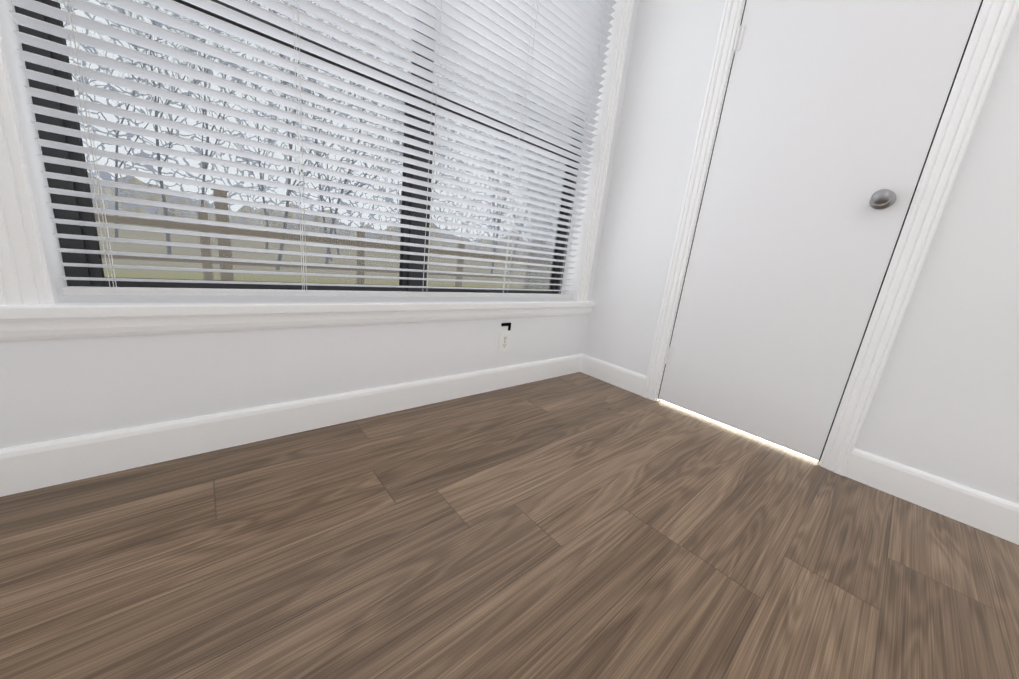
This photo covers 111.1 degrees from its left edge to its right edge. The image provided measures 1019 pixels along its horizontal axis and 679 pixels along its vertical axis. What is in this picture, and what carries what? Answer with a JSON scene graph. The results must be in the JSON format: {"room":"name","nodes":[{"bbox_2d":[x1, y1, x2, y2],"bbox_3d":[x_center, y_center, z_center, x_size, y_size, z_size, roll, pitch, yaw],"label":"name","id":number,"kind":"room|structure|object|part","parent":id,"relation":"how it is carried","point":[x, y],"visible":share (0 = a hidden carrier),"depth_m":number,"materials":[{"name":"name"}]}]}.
{"room":"empty room","nodes":[
{"label":"empty room","id":0,"kind":"room"},
{"bbox_2d":[0,0,639,448],"bbox_3d":[-1.186,-0.822,0.661,4.960,2.440,0.200,-6,18,-41],"label":"wall","id":1,"kind":"structure","parent":0,"point":[58,388],"depth_m":1.11,"materials":[{"name":"paint"}]},
{"bbox_2d":[0,354,583,496],"bbox_3d":[-1.240,0.325,0.855,4.560,0.120,0.014,-6,18,-41],"label":"baseboard","id":2,"kind":"structure","parent":1,"relation":"attached to","point":[27,467],"depth_m":1.13,"materials":[{"name":"white paint"}]},
{"bbox_2d":[0,295,595,340],"bbox_3d":[-0.382,-0.136,1.558,2.280,0.085,0.200,-6,18,-41],"label":"window sill","id":3,"kind":"structure","parent":1,"relation":"attached to","point":[82,318],"depth_m":1.07,"materials":[{"name":"white paint"}]},
{"bbox_2d":[0,0,633,304],"bbox_3d":[-0.309,-1.028,1.360,2.159,1.747,0.220,-6,18,-41],"label":"window","id":4,"kind":"structure","parent":1,"relation":"in","point":[84,258],"depth_m":1.01,"materials":[{"name":"white metal"}]},
{"bbox_2d":[9,0,615,297],"bbox_3d":[-0.281,-0.986,1.332,1.991,1.653,0.052,-6,18,-41],"label":"window blinds","id":5,"kind":"object","parent":4,"relation":"attached to","point":[564,42],"visible":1,"depth_m":1.19,"materials":[{"name":"white plastic"}]},
{"bbox_3d":[-0.370,-0.197,1.526,1.987,0.018,0.036,-6,18,-41],"label":"rail","id":6,"kind":"part","parent":5,"relation":"part of","materials":[{"name":"white plastic"}]},
{"bbox_2d":[498,323,510,352],"bbox_3d":[-0.023,-0.009,1.833,0.070,0.157,0.008,-6,18,-41],"label":"electrical outlet","id":7,"kind":"object","parent":1,"relation":"attached to","point":[504,340],"visible":1,"depth_m":1.83,"materials":[{"name":"white plastic"}]},
{"bbox_2d":[0,372,1018,678],"bbox_3d":[0.116,0.962,-0.647,5.560,0.120,5.250,-6,18,-41],"label":"floor","id":8,"kind":"structure","parent":0,"point":[578,526],"depth_m":0.83,"materials":[{"name":"brown wood"}]},
{"bbox_2d":[582,0,1018,504],"bbox_3d":[2.118,-0.413,0.467,0.120,2.440,4.950,-6,18,-41],"label":"wall","id":9,"kind":"structure","parent":0,"point":[944,404],"depth_m":1.23,"materials":[{"name":"paint"}]},
{"bbox_2d":[580,355,646,395],"bbox_3d":[0.638,0.216,2.155,0.014,0.120,0.428,-6,18,-41],"label":"baseboard","id":10,"kind":"structure","parent":9,"relation":"attached to","point":[626,379],"depth_m":2.14,"materials":[{"name":"white paint"}]},
{"bbox_2d":[642,0,1018,475],"bbox_3d":[1.188,-0.592,1.477,0.184,2.117,0.864,-6,18,-41],"label":"closet door","id":11,"kind":"structure","parent":9,"relation":"in","point":[832,140],"depth_m":1.41,"materials":[{"name":"white paint"}]},
{"bbox_3d":[1.323,-0.501,1.242,0.068,0.066,0.066,-6,18,-41],"label":"knob","id":12,"kind":"part","parent":11,"relation":"part of","materials":[{"name":"grey metal"}]},
{"bbox_2d":[843,448,1018,544],"bbox_3d":[1.707,0.623,0.960,0.014,0.120,1.151,-6,18,-41],"label":"baseboard","id":13,"kind":"structure","parent":9,"relation":"attached to","point":[996,516],"depth_m":1.21,"materials":[{"name":"white paint"}]},
{"label":"outside","id":14,"kind":"structure","parent":0,"visible":0},
{"bbox_2d":[61,0,530,255],"bbox_3d":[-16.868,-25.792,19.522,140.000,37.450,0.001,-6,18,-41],"label":"trees","id":15,"kind":"object","parent":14,"point":[175,198],"depth_m":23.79,"materials":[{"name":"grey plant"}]},
{"bbox_2d":[96,221,526,288],"bbox_3d":[-38.422,-14.036,45.920,160.000,0.200,119.780,-6,18,-41],"label":"ground","id":16,"kind":"structure","parent":14,"point":[137,234],"depth_m":13.50,"materials":[{"name":"green plant"}]},
{"bbox_2d":[62,7,231,237],"bbox_3d":[-15.023,-9.656,14.363,7.295,11.188,4.161,-6,18,-41],"label":"tree","id":17,"kind":"object","parent":16,"relation":"on","point":[116,189],"depth_m":13.94,"materials":[{"name":"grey plant"}]},
{"bbox_2d":[101,0,262,254],"bbox_3d":[-10.777,-8.039,11.839,5.078,10.134,4.555,-6,18,-41],"label":"tree","id":18,"kind":"object","parent":16,"relation":"on","point":[163,196],"depth_m":10.71,"materials":[{"name":"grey plant"}]},
{"bbox_2d":[110,0,287,205],"bbox_3d":[-10.327,-8.406,12.413,4.891,10.676,3.771,6,14,-1],"label":"tree","id":19,"kind":"object","parent":16,"relation":"on","point":[205,165],"depth_m":12.18,"materials":[{"name":"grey plant"}]},
{"bbox_2d":[172,1,311,253],"bbox_3d":[-11.313,-9.984,16.004,5.747,11.839,6.222,-6,18,-41],"label":"tree","id":20,"kind":"object","parent":16,"relation":"on","point":[262,188],"depth_m":16.35,"materials":[{"name":"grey plant"}]},
{"bbox_2d":[230,50,368,254],"bbox_3d":[-10.693,-10.455,18.567,6.402,11.676,4.658,-6,18,-41],"label":"tree","id":21,"kind":"object","parent":16,"relation":"on","point":[295,124],"depth_m":18.49,"materials":[{"name":"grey plant"}]},
{"bbox_2d":[88,174,529,262],"bbox_3d":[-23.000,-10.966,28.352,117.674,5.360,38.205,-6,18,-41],"label":"tree","id":22,"kind":"object","parent":16,"relation":"on","point":[262,223],"depth_m":45.28,"materials":[{"name":"grey plant"}]},
{"bbox_2d":[94,188,528,286],"bbox_3d":[-3.304,-1.866,7.431,19.350,1.740,0.985,-6,18,-41],"label":"fence","id":23,"kind":"object","parent":16,"relation":"on","point":[226,265],"depth_m":6.17,"materials":[{"name":"beige wood"}]},
{"bbox_2d":[252,1,392,269],"bbox_3d":[-5.198,-6.034,9.460,5.007,8.566,4.250,-6,18,-41],"label":"tree","id":24,"kind":"object","parent":16,"relation":"on","point":[285,215],"depth_m":9.88,"materials":[{"name":"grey plant"}]},
{"bbox_2d":[247,0,402,260],"bbox_3d":[-7.139,-8.911,14.349,6.703,11.423,5.581,-6,18,-41],"label":"tree","id":25,"kind":"object","parent":16,"relation":"on","point":[327,133],"depth_m":15.24,"materials":[{"name":"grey plant"}]},
{"bbox_2d":[325,4,435,263],"bbox_3d":[-4.555,-7.638,13.040,4.361,10.120,5.970,-6,18,-41],"label":"tree","id":26,"kind":"object","parent":16,"relation":"on","point":[335,212],"depth_m":12.63,"materials":[{"name":"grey plant"}]},
{"bbox_2d":[363,66,442,241],"bbox_3d":[-5.974,-9.960,21.038,5.495,10.562,6.340,-6,18,-41],"label":"tree","id":27,"kind":"object","parent":16,"relation":"on","point":[391,173],"depth_m":20.80,"materials":[{"name":"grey plant"}]},
{"bbox_2d":[360,0,481,154],"bbox_3d":[-3.969,-8.929,16.161,6.835,11.269,6.939,-6,18,-41],"label":"tree","id":28,"kind":"object","parent":16,"relation":"on","point":[404,102],"depth_m":15.67,"materials":[{"name":"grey plant"}]},
{"bbox_2d":[377,45,486,190],"bbox_3d":[-3.088,-7.387,14.861,5.790,9.097,5.258,-6,18,-41],"label":"tree","id":29,"kind":"object","parent":16,"relation":"on","point":[434,134],"depth_m":13.68,"materials":[{"name":"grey plant"}]},
{"bbox_2d":[480,88,522,273],"bbox_3d":[-0.185,-7.153,16.040,6.002,8.696,6.808,-6,18,-41],"label":"tree","id":30,"kind":"object","parent":16,"relation":"on","point":[491,272],"depth_m":16.25,"materials":[{"name":"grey plant"}]},
{"bbox_2d":[476,103,527,266],"bbox_3d":[-0.753,-10.785,24.512,6.588,11.634,5.837,-6,18,-41],"label":"tree","id":31,"kind":"object","parent":16,"relation":"on","point":[493,203],"depth_m":24.69,"materials":[{"name":"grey plant"}]},
{"bbox_2d":[480,95,530,272],"bbox_3d":[0.784,-7.891,17.368,7.592,9.711,5.348,-6,18,-41],"label":"tree","id":32,"kind":"object","parent":16,"relation":"on","point":[510,201],"depth_m":17.89,"materials":[{"name":"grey plant"}]}
]}

